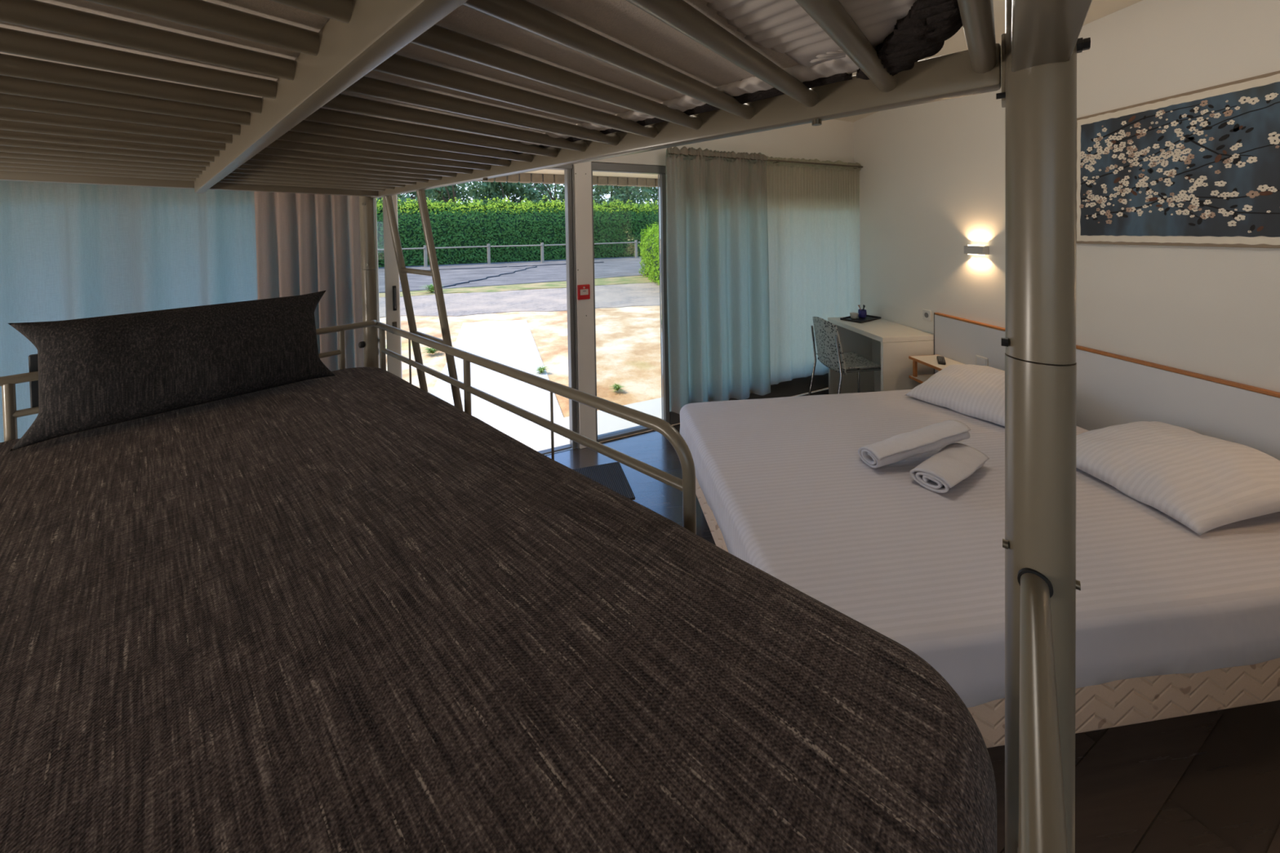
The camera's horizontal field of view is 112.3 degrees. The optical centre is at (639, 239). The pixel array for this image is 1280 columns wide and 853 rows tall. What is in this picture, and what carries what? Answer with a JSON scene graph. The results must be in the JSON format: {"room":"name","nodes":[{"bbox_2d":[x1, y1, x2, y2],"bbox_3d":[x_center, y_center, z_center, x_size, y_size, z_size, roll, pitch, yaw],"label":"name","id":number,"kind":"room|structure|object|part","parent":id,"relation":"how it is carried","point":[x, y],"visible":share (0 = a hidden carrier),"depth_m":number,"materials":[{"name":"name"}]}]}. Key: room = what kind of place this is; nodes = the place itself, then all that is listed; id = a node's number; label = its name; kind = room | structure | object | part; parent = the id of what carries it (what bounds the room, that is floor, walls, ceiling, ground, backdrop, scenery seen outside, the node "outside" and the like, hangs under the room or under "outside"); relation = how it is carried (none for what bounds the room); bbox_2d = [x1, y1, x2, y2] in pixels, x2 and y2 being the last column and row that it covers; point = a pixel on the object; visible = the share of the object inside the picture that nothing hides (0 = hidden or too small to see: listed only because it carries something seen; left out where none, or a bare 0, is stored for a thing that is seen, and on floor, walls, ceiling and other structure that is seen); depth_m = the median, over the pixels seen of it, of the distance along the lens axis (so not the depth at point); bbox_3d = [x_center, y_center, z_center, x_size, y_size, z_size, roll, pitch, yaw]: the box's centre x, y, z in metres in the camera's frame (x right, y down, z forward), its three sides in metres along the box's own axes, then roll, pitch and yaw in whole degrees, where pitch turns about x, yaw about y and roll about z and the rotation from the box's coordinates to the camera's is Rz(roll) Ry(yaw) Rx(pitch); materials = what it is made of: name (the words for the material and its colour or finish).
{"room":"hotel room","nodes":[
{"label":"hotel room","id":0,"kind":"room"},
{"bbox_2d":[590,119,853,166],"bbox_3d":[-0.802,-0.850,3.107,6.535,0.555,0.201,-1,1,-25],"label":"wall","id":1,"kind":"structure","parent":0,"point":[833,140],"depth_m":4.03,"materials":[{"name":"white paint"}]},
{"bbox_2d":[374,198,380,368],"bbox_3d":[-2.656,0.562,2.183,2.288,2.040,0.040,-1,1,-25],"label":"window","id":2,"kind":"structure","parent":1,"relation":"in","point":[375,213],"depth_m":2.65,"materials":[{"name":"white metal"}]},
{"bbox_2d":[382,195,571,454],"bbox_3d":[-1.302,0.537,2.793,1.720,2.060,0.091,-1,1,-25],"label":"door","id":3,"kind":"structure","parent":1,"relation":"in","point":[392,281],"depth_m":2.67,"materials":[{"name":"white metal"}]},
{"bbox_3d":[-1.527,0.551,2.671,0.025,0.075,0.011,-2,1,-25],"label":"lock plate","id":4,"kind":"part","parent":3,"relation":"part of","materials":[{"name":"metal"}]},
{"bbox_3d":[-1.522,0.366,2.657,0.020,0.155,0.036,-2,1,-25],"label":"handle","id":5,"kind":"part","parent":3,"relation":"part of","materials":[{"name":"black plastic"}]},
{"bbox_2d":[477,168,657,186],"bbox_3d":[-0.914,-0.932,3.487,7.060,0.843,0.985,-1,1,-25],"label":"roof eave","id":6,"kind":"object","parent":1,"relation":"attached to","point":[544,175],"visible":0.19,"depth_m":4.06,"materials":[{"name":"wood"}]},
{"bbox_2d":[577,284,590,299],"bbox_3d":[-0.412,0.386,3.145,0.092,0.108,0.025,-1,1,-25],"label":"fire alarm","id":7,"kind":"object","parent":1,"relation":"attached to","point":[583,291],"visible":1,"depth_m":3.13,"materials":[{"name":"red plastic"}]},
{"bbox_2d":[547,161,666,174],"bbox_3d":[-0.770,-0.539,3.057,6.495,0.060,0.075,-1,1,-25],"label":"trim","id":8,"kind":"structure","parent":1,"relation":"attached to","point":[595,166],"depth_m":3.32,"materials":[{"name":"grey metal"}]},
{"bbox_2d":[564,161,651,448],"bbox_3d":[-0.172,0.476,3.332,0.783,2.122,0.110,-1,1,-25],"label":"door frame","id":9,"kind":"structure","parent":1,"relation":"attached to","point":[579,199],"depth_m":3.16,"materials":[{"name":"white metal"}]},
{"bbox_3d":[-0.422,0.483,3.212,0.128,2.122,0.102,-2,1,-25],"label":"post","id":10,"kind":"part","parent":9,"relation":"part of","materials":[{"name":"white metal"}]},
{"bbox_3d":[-0.075,1.524,3.409,0.591,0.022,0.075,-2,1,-25],"label":"window sill rail","id":11,"kind":"part","parent":9,"relation":"part of","materials":[{"name":"grey metal"}]},
{"bbox_2d":[592,170,670,432],"bbox_3d":[-0.071,0.504,3.393,0.629,2.060,0.075,-1,1,-25],"label":"window","id":12,"kind":"structure","parent":1,"relation":"in","point":[661,177],"depth_m":3.49,"materials":[{"name":"grey metal"}]},
{"bbox_2d":[668,152,862,168],"bbox_3d":[1.198,-0.697,3.860,2.210,0.024,0.144,-1,1,-25],"label":"curtain rod","id":13,"kind":"object","parent":1,"relation":"attached to","point":[770,160],"visible":0.44,"depth_m":3.89,"materials":[{"name":"metal"}]},
{"bbox_2d":[666,146,770,413],"bbox_3d":[0.670,0.308,3.551,0.995,2.095,0.117,-1,1,-25],"label":"curtain","id":14,"kind":"object","parent":13,"relation":"hanging from","point":[717,264],"visible":0.99,"depth_m":3.51,"materials":[{"name":"fabric"}]},
{"bbox_2d":[766,155,861,385],"bbox_3d":[1.645,0.271,4.058,1.296,2.067,0.086,-1,1,-25],"label":"curtain","id":15,"kind":"object","parent":13,"relation":"hanging from","point":[813,210],"visible":0.76,"depth_m":4.01,"materials":[{"name":"white fabric"}]},
{"bbox_3d":[-2.527,-0.599,2.114,2.060,0.024,0.126,-1,1,-25],"label":"curtain rod","id":16,"kind":"object","parent":1,"relation":"attached to","visible":0},
{"bbox_2d":[0,180,257,442],"bbox_3d":[-2.497,0.409,2.100,1.955,2.144,0.094,-1,1,-25],"label":"curtain","id":17,"kind":"object","parent":16,"relation":"hanging from","point":[68,251],"visible":0.22,"depth_m":2.08,"materials":[{"name":"fabric"}]},
{"bbox_2d":[253,191,364,371],"bbox_3d":[-1.773,0.396,2.355,0.502,2.135,0.084,-1,1,-25],"label":"curtain","id":18,"kind":"object","parent":16,"relation":"hanging from","point":[307,243],"visible":0.23,"depth_m":2.35,"materials":[{"name":"white fabric"}]},
{"bbox_2d":[546,389,1279,852],"bbox_3d":[-0.497,1.648,1.061,6.380,0.120,6.159,-1,1,-6],"label":"floor","id":19,"kind":"structure","parent":0,"point":[1208,782],"depth_m":1.25,"materials":[{"name":"grey tile"}]},
{"bbox_2d":[0,0,1092,852],"bbox_3d":[-0.609,0.620,0.889,2.212,1.949,1.373,0,1,41],"label":"bunk bed","id":20,"kind":"object","parent":19,"relation":"on","point":[60,122],"visible":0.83,"depth_m":0.48,"materials":[{"name":"beige metal"}]},
{"bbox_3d":[-1.441,0.461,1.435,0.019,0.020,0.760,0,1,41],"label":"guard rail","id":21,"kind":"part","parent":20,"relation":"part of","materials":[{"name":"beige metal"}]},
{"bbox_3d":[-1.472,0.371,1.452,0.094,0.036,1.050,0,1,41],"label":"guard rail","id":22,"kind":"part","parent":20,"relation":"part of","materials":[{"name":"beige metal"}]},
{"bbox_3d":[-1.439,-0.190,1.399,0.030,0.050,1.044,0,1,41],"label":"rail","id":23,"kind":"part","parent":20,"relation":"part of","materials":[{"name":"beige metal"}]},
{"bbox_3d":[-1.199,0.454,1.848,0.023,0.025,0.024,0,1,41],"label":"knob","id":24,"kind":"part","parent":20,"relation":"part of","materials":[{"name":"black plastic"}]},
{"bbox_3d":[-1.176,0.618,1.883,0.058,1.930,0.058,0,1,41],"label":"post","id":25,"kind":"part","parent":20,"relation":"part of","materials":[{"name":"beige metal"}]},
{"bbox_2d":[0,0,799,140],"bbox_3d":[-0.700,-0.283,0.752,1.915,0.149,0.965,0,1,41],"label":"mattress","id":26,"kind":"object","parent":20,"relation":"on","point":[621,22],"visible":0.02,"depth_m":0.47,"materials":[{"name":"white fabric"}]},
{"bbox_2d":[497,0,916,151],"bbox_3d":[-0.603,-0.279,0.688,1.708,0.162,0.955,0,1,41],"label":"fitted sheet","id":27,"kind":"object","parent":26,"relation":"on","point":[781,26],"visible":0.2,"depth_m":0.44,"materials":[{"name":"white fabric"}]},
{"bbox_2d":[474,0,962,163],"bbox_3d":[-0.342,-0.286,0.961,1.747,0.176,0.236,0,1,41],"label":"throw blanket","id":28,"kind":"object","parent":27,"relation":"on","point":[923,32],"visible":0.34,"depth_m":0.45,"materials":[{"name":"brown fabric"}]},
{"bbox_3d":[-0.971,0.661,1.907,0.029,1.839,0.301,0,1,41],"label":"ladder rail","id":29,"kind":"part","parent":20,"relation":"part of","materials":[{"name":"beige metal"}]},
{"bbox_3d":[-0.728,0.661,1.699,0.029,1.839,0.301,0,1,41],"label":"ladder rail","id":30,"kind":"part","parent":20,"relation":"part of","materials":[{"name":"beige metal"}]},
{"bbox_2d":[0,367,996,852],"bbox_3d":[-0.682,0.596,0.770,2.022,0.165,1.021,0,1,41],"label":"bedspread","id":31,"kind":"object","parent":20,"relation":"on","point":[350,611],"visible":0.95,"depth_m":0.52,"materials":[{"name":"brown fabric"}]},
{"bbox_2d":[8,290,335,451],"bbox_3d":[-1.359,0.355,1.327,0.188,0.312,0.681,0,1,41],"label":"cushion","id":32,"kind":"object","parent":31,"relation":"on","point":[95,372],"visible":1,"depth_m":1.23,"materials":[{"name":"grey fabric"}]},
{"bbox_3d":[-0.500,0.469,1.314,1.543,0.018,0.019,0,1,41],"label":"guard rail","id":33,"kind":"part","parent":20,"relation":"part of","materials":[{"name":"beige metal"}]},
{"bbox_3d":[-0.528,0.484,1.339,1.660,0.257,0.025,0,1,41],"label":"guard rail","id":34,"kind":"part","parent":20,"relation":"part of","materials":[{"name":"beige metal"}]},
{"bbox_3d":[-0.363,-0.204,1.183,2.080,0.050,0.030,0,1,41],"label":"rail","id":35,"kind":"part","parent":20,"relation":"part of","materials":[{"name":"beige metal"}]},
{"bbox_3d":[0.428,-0.197,0.504,0.004,0.076,0.040,0,1,41],"label":"rail plate","id":36,"kind":"part","parent":20,"relation":"part of","materials":[{"name":"grey metal"}]},
{"bbox_3d":[0.450,0.618,0.484,0.058,1.930,0.058,0,1,41],"label":"post","id":37,"kind":"part","parent":20,"relation":"part of","materials":[{"name":"beige metal"}]},
{"bbox_3d":[0.100,0.382,0.099,0.023,0.023,1.000,0,2,42],"label":"guard rail","id":38,"kind":"part","parent":20,"relation":"part of","materials":[{"name":"beige metal"}]},
{"bbox_3d":[0.109,-0.193,0.087,0.046,0.046,1.004,0,1,41],"label":"rail","id":39,"kind":"part","parent":20,"relation":"part of","materials":[{"name":"beige metal"}]},
{"bbox_2d":[573,462,635,498],"bbox_3d":[-0.350,1.549,2.691,0.550,0.008,0.420,-1,1,-16],"label":"door mat","id":40,"kind":"object","parent":19,"relation":"on","point":[611,475],"visible":0.38,"depth_m":2.79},
{"bbox_2d":[808,316,880,395],"bbox_3d":[1.791,1.083,3.708,0.518,0.832,0.451,-1,1,-6],"label":"desk chair","id":41,"kind":"object","parent":19,"relation":"on","point":[830,353],"visible":0.96,"depth_m":3.64,"materials":[{"name":"grey fabric"}]},
{"bbox_3d":[1.557,1.138,3.886,0.091,0.723,0.037,-1,1,2],"label":"leg","id":42,"kind":"part","parent":41,"relation":"part of","materials":[{"name":"silver metal"}]},
{"bbox_3d":[1.598,0.886,3.683,0.113,0.431,0.432,-1,1,-6],"label":"backrest","id":43,"kind":"part","parent":41,"relation":"part of","materials":[{"name":"black plastic"}]},
{"bbox_3d":[1.601,1.145,3.485,0.091,0.723,0.037,-1,1,-14],"label":"leg","id":44,"kind":"part","parent":41,"relation":"part of","materials":[{"name":"silver metal"}]},
{"bbox_3d":[1.815,1.277,3.900,0.411,0.433,0.051,-1,1,-6],"label":"leg","id":45,"kind":"part","parent":41,"relation":"part of","materials":[{"name":"silver metal"}]},
{"bbox_3d":[1.838,1.070,3.713,0.424,0.069,0.431,-1,1,-6],"label":"seat","id":46,"kind":"part","parent":41,"relation":"part of","materials":[{"name":"grey fabric"}]},
{"bbox_3d":[1.856,1.284,3.532,0.411,0.433,0.051,-1,1,-6],"label":"leg","id":47,"kind":"part","parent":41,"relation":"part of","materials":[{"name":"silver metal"}]},
{"bbox_2d":[827,316,933,394],"bbox_3d":[2.074,1.121,3.752,0.457,0.740,0.785,-1,1,-6],"label":"desk","id":48,"kind":"object","parent":19,"relation":"on","point":[889,344],"visible":0.52,"depth_m":3.52,"materials":[{"name":"white laminate"}]},
{"bbox_3d":[2.033,1.135,4.129,0.452,0.698,0.028,-1,1,-6],"label":"panel","id":49,"kind":"part","parent":48,"relation":"part of","materials":[{"name":"white laminate"}]},
{"bbox_2d":[840,315,880,323],"bbox_3d":[2.062,0.738,4.008,0.340,0.016,0.200,-2,1,-33],"label":"tray","id":50,"kind":"object","parent":48,"relation":"on","point":[868,317],"visible":0.73,"depth_m":3.98,"materials":[{"name":"black plastic"}]},
{"bbox_2d":[849,312,858,319],"bbox_3d":[2.008,0.716,4.022,0.076,0.050,0.076,-1,1,-6],"label":"cup","id":51,"kind":"object","parent":50,"relation":"on","point":[853,315],"visible":1,"depth_m":4.00,"materials":[{"name":"white ceramic"}]},
{"bbox_2d":[857,309,866,318],"bbox_3d":[2.100,0.702,4.052,0.074,0.075,0.074,-1,1,-6],"label":"cup","id":52,"kind":"object","parent":50,"relation":"on","point":[862,313],"visible":0.98,"depth_m":4.03,"materials":[{"name":"blue ceramic"}]},
{"bbox_3d":[2.284,1.013,3.773,0.023,0.448,0.727,-1,1,-6],"label":"modesty panel","id":53,"kind":"part","parent":48,"relation":"part of","materials":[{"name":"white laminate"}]},
{"bbox_3d":[2.116,1.149,3.376,0.452,0.698,0.028,-1,1,-6],"label":"panel","id":54,"kind":"part","parent":48,"relation":"part of","materials":[{"name":"white laminate"}]},
{"bbox_2d":[695,476,1279,747],"bbox_3d":[1.321,1.344,1.956,1.993,0.392,1.564,-1,1,-6],"label":"double bed","id":55,"kind":"object","parent":19,"relation":"on","point":[1124,702],"visible":0.07,"depth_m":1.18,"materials":[{"name":"beige wood"}]},
{"bbox_2d":[680,389,1279,707],"bbox_3d":[1.317,1.084,1.951,2.027,0.198,1.599,-1,1,-6],"label":"sheet","id":56,"kind":"object","parent":55,"relation":"on","point":[789,492],"visible":0.63,"depth_m":1.40,"materials":[{"name":"white fabric"}]},
{"bbox_2d":[857,419,970,468],"bbox_3d":[1.224,0.908,1.913,0.479,0.164,0.146,-1,1,-11],"label":"towel","id":57,"kind":"object","parent":56,"relation":"on","point":[899,447],"visible":1,"depth_m":1.87,"materials":[{"name":"white fabric"}]},
{"bbox_2d":[909,442,989,493],"bbox_3d":[1.300,0.951,1.794,0.364,0.076,0.163,-2,1,-33],"label":"towel","id":58,"kind":"object","parent":56,"relation":"on","point":[955,462],"visible":1,"depth_m":1.75,"materials":[{"name":"white fabric"}]},
{"bbox_2d":[905,364,1004,426],"bbox_3d":[2.011,0.870,2.501,0.573,0.187,0.600,-2,1,-28],"label":"pillow","id":59,"kind":"object","parent":56,"relation":"on","point":[975,391],"visible":0.73,"depth_m":2.44,"materials":[{"name":"white fabric"}]},
{"bbox_2d":[1075,421,1279,535],"bbox_3d":[2.133,0.888,1.714,0.612,0.179,0.570,-1,1,-3],"label":"pillow","id":60,"kind":"object","parent":56,"relation":"on","point":[1205,483],"visible":0.94,"depth_m":1.60,"materials":[{"name":"white fabric"}]},
{"bbox_2d":[834,0,1142,122],"bbox_3d":[-0.550,-1.152,1.056,6.180,0.120,6.059,-1,1,-6],"label":"ceiling","id":61,"kind":"structure","parent":0,"point":[1098,9],"depth_m":2.28,"materials":[{"name":"paint"}]},
{"bbox_2d":[853,0,1279,392],"bbox_3d":[2.615,0.247,1.479,0.150,2.800,6.459,-1,1,-6],"label":"wall","id":62,"kind":"structure","parent":0,"point":[932,174],"depth_m":2.23,"materials":[{"name":"white paint"}]},
{"bbox_2d":[669,373,828,425],"bbox_3d":[1.219,1.382,4.020,2.187,0.238,0.080,-1,1,-25],"label":"trim","id":63,"kind":"structure","parent":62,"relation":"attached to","point":[797,386],"depth_m":4.08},
{"bbox_2d":[922,309,931,320],"bbox_3d":[2.321,0.613,3.471,0.010,0.084,0.084,-1,1,-6],"label":"power socket","id":64,"kind":"object","parent":62,"relation":"attached to","point":[926,314],"visible":1,"depth_m":3.46,"materials":[{"name":"white plastic"}]},
{"bbox_2d":[964,244,989,255],"bbox_3d":[2.344,0.074,2.991,0.050,0.068,0.150,-1,1,-6],"label":"wall lamp","id":65,"kind":"object","parent":62,"relation":"attached to","point":[981,250],"visible":1,"depth_m":2.96,"materials":[{"name":"silver metal"}]},
{"bbox_2d":[933,312,1279,460],"bbox_3d":[2.472,0.907,2.067,0.030,0.622,2.637,-1,1,-6],"label":"headboard","id":66,"kind":"object","parent":62,"relation":"attached to","point":[1113,388],"visible":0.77,"depth_m":2.08,"materials":[{"name":"white laminate"}]},
{"bbox_2d":[908,354,964,383],"bbox_3d":[2.214,0.985,3.154,0.249,0.170,0.339,-1,1,-6],"label":"nightstand","id":67,"kind":"object","parent":66,"relation":"attached to","point":[931,361],"visible":0.39,"depth_m":3.23,"materials":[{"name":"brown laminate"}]},
{"bbox_2d":[937,355,946,364],"bbox_3d":[2.221,0.889,3.163,0.046,0.020,0.176,0,1,32],"label":"remote control","id":68,"kind":"object","parent":67,"relation":"on","point":[940,359],"visible":1,"depth_m":3.13,"materials":[{"name":"black plastic"}]},
{"bbox_2d":[975,355,988,366],"bbox_3d":[2.354,0.847,2.955,0.012,0.080,0.090,-1,1,-6],"label":"wall switch","id":69,"kind":"object","parent":66,"relation":"attached to","point":[980,361],"visible":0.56,"depth_m":2.95,"materials":[{"name":"white plastic"}]},
{"bbox_2d":[1076,71,1279,248],"bbox_3d":[2.483,-0.311,1.749,0.029,0.690,1.265,-1,1,-6],"label":"wall art","id":70,"kind":"object","parent":62,"relation":"attached to","point":[1201,167],"visible":0.99,"depth_m":1.92,"materials":[{"name":"blue paper"}]},
{"label":"outside","id":71,"kind":"structure","parent":0,"visible":0},
{"bbox_2d":[378,282,659,317],"bbox_3d":[-3.304,1.511,10.355,55.902,0.062,6.061,-1,1,-15],"label":"gravel road","id":72,"kind":"structure","parent":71,"point":[552,300],"depth_m":10.28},
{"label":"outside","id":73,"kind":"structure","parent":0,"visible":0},
{"bbox_2d":[379,288,828,442],"bbox_3d":[-2.156,1.385,19.911,120.000,0.200,120.000,-1,1,-6],"label":"ground","id":74,"kind":"structure","parent":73,"point":[628,339],"depth_m":6.08,"materials":[{"name":"beige sand"}]},
{"bbox_2d":[376,188,442,208],"bbox_3d":[-14.755,-1.629,26.467,5.397,6.014,5.668,-1,1,-6],"label":"tree","id":75,"kind":"object","parent":74,"relation":"on","point":[414,196],"visible":0.06,"depth_m":25.84,"materials":[{"name":"green plant"}]},
{"bbox_2d":[422,346,437,354],"bbox_3d":[-2.832,1.513,5.858,0.291,0.095,0.276,-1,1,-6],"label":"weed","id":76,"kind":"object","parent":74,"relation":"on","point":[432,350],"visible":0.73,"depth_m":5.82,"materials":[{"name":"green plant"}]},
{"bbox_2d":[410,182,475,204],"bbox_3d":[-14.349,-2.252,33.048,5.632,6.983,6.091,-1,1,-6],"label":"tree","id":77,"kind":"object","parent":74,"relation":"on","point":[446,193],"visible":0.23,"depth_m":33.04,"materials":[{"name":"green plant"}]},
{"bbox_2d":[465,180,544,209],"bbox_3d":[-8.807,-1.789,28.503,4.248,6.053,4.858,-1,1,5],"label":"tree","id":78,"kind":"object","parent":74,"relation":"on","point":[491,190],"visible":0.44,"depth_m":27.78,"materials":[{"name":"green plant"}]},
{"bbox_2d":[377,240,640,266],"bbox_3d":[-6.433,0.756,21.959,19.384,1.120,0.938,-1,1,-23],"label":"wooden fence","id":79,"kind":"object","parent":74,"relation":"on","point":[425,255],"visible":0.39,"depth_m":21.80,"materials":[{"name":"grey wood"}]},
{"bbox_3d":[-11.492,0.459,19.930,2.651,0.073,0.072,-1,1,-24],"label":"rail","id":80,"kind":"part","parent":79,"relation":"part of","materials":[{"name":"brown wood"}]},
{"bbox_3d":[-10.291,0.848,20.597,0.156,1.120,0.156,-1,1,-6],"label":"post","id":81,"kind":"part","parent":79,"relation":"part of","materials":[{"name":"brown wood"}]},
{"bbox_3d":[-8.925,0.392,21.116,2.751,0.073,0.072,-2,1,-27],"label":"rail","id":82,"kind":"part","parent":79,"relation":"part of","materials":[{"name":"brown wood"}]},
{"bbox_3d":[-7.704,0.780,21.856,0.156,1.120,0.156,-1,1,-6],"label":"post","id":83,"kind":"part","parent":79,"relation":"part of","materials":[{"name":"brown wood"}]},
{"bbox_3d":[-6.309,0.332,21.926,2.538,0.073,0.072,-1,1,-8],"label":"rail","id":84,"kind":"part","parent":79,"relation":"part of","materials":[{"name":"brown wood"}]},
{"bbox_3d":[-5.058,0.728,22.217,0.156,1.120,0.156,-1,1,-6],"label":"post","id":85,"kind":"part","parent":79,"relation":"part of","materials":[{"name":"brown wood"}]},
{"bbox_3d":[-3.765,0.273,22.733,2.631,0.073,0.072,-2,1,-28],"label":"rail","id":86,"kind":"part","parent":79,"relation":"part of","materials":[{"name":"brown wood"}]},
{"bbox_3d":[-1.351,0.207,24.044,2.635,0.073,0.072,-2,1,-31],"label":"rail","id":87,"kind":"part","parent":79,"relation":"part of","materials":[{"name":"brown wood"}]},
{"bbox_3d":[-0.226,0.595,24.838,0.156,1.120,0.156,-1,1,-6],"label":"post","id":88,"kind":"part","parent":79,"relation":"part of","materials":[{"name":"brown wood"}]},
{"bbox_2d":[377,256,645,293],"bbox_3d":[-4.114,1.311,18.993,59.415,0.150,11.589,-1,1,-22],"label":"road","id":89,"kind":"structure","parent":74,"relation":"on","point":[612,267],"depth_m":16.96,"materials":[{"name":"grey asphalt"}]},
{"bbox_2d":[429,262,604,287],"bbox_3d":[-4.543,1.287,18.137,8.590,0.087,6.914,-2,1,-36],"label":"road marking","id":90,"kind":"object","parent":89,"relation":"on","point":[468,282],"visible":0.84,"depth_m":18.95,"materials":[{"name":"black paint"}]},
{"bbox_2d":[378,275,656,297],"bbox_3d":[-3.928,1.454,13.578,56.525,0.070,3.154,-1,1,-18],"label":"verge","id":91,"kind":"structure","parent":74,"relation":"on","point":[632,279],"depth_m":12.96,"materials":[{"name":"green plant"}]},
{"bbox_2d":[419,284,434,292],"bbox_3d":[-5.797,1.379,11.974,0.684,0.223,0.683,-1,1,-6],"label":"weed","id":92,"kind":"object","parent":91,"relation":"on","point":[431,289],"visible":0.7,"depth_m":11.91,"materials":[{"name":"green plant"}]},
{"bbox_2d":[638,222,659,284],"bbox_3d":[1.067,0.374,13.148,1.612,2.000,5.630,-1,1,-9],"label":"hedge","id":93,"kind":"object","parent":91,"relation":"on","point":[651,267],"visible":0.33,"depth_m":14.17,"materials":[{"name":"green plant"}]},
{"bbox_2d":[376,194,658,267],"bbox_3d":[-6.523,-0.664,24.407,21.769,3.866,2.577,-1,1,-23],"label":"hedge","id":94,"kind":"object","parent":74,"relation":"on","point":[474,224],"visible":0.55,"depth_m":23.19,"materials":[{"name":"green plant"}]},
{"bbox_2d":[528,182,564,208],"bbox_3d":[-6.673,-2.516,35.086,5.568,7.171,6.357,-1,1,-24],"label":"tree","id":95,"kind":"object","parent":74,"relation":"on","point":[540,187],"visible":0.2,"depth_m":34.65,"materials":[{"name":"green plant"}]},
{"bbox_2d":[500,397,662,451],"bbox_3d":[0.202,1.560,3.880,4.800,0.042,0.510,-1,1,-25],"label":"doorstep","id":96,"kind":"object","parent":74,"relation":"on","point":[535,436],"visible":0.04,"depth_m":3.54,"materials":[{"name":"concrete"}]},
{"bbox_2d":[608,382,625,392],"bbox_3d":[-0.234,1.518,4.378,0.168,0.056,0.169,-1,1,-6],"label":"weed","id":97,"kind":"object","parent":74,"relation":"on","point":[617,387],"visible":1,"depth_m":4.37,"materials":[{"name":"green plant"}]},
{"bbox_2d":[592,185,654,210],"bbox_3d":[-2.017,-2.059,30.505,5.779,6.283,4.851,-1,1,-6],"label":"tree","id":98,"kind":"object","parent":74,"relation":"on","point":[624,193],"visible":0.41,"depth_m":29.55,"materials":[{"name":"green plant"}]},
{"bbox_2d":[631,186,657,204],"bbox_3d":[1.890,-2.905,36.631,6.215,7.598,6.402,-1,1,-6],"label":"tree","id":99,"kind":"object","parent":74,"relation":"on","point":[655,197],"visible":0.08,"depth_m":36.18,"materials":[{"name":"green plant"}]},
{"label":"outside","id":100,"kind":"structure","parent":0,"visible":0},
{"bbox_2d":[431,320,572,455],"bbox_3d":[-1.823,1.566,5.481,1.291,0.034,5.341,-1,1,-17],"label":"path","id":101,"kind":"structure","parent":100,"point":[512,344],"depth_m":4.92,"materials":[{"name":"concrete"}]},
{"bbox_2d":[534,365,549,373],"bbox_3d":[-1.138,1.518,4.983,0.198,0.064,0.191,-1,1,-6],"label":"weed","id":102,"kind":"object","parent":101,"relation":"on","point":[540,370],"visible":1,"depth_m":4.97,"materials":[{"name":"green plant"}]}
]}

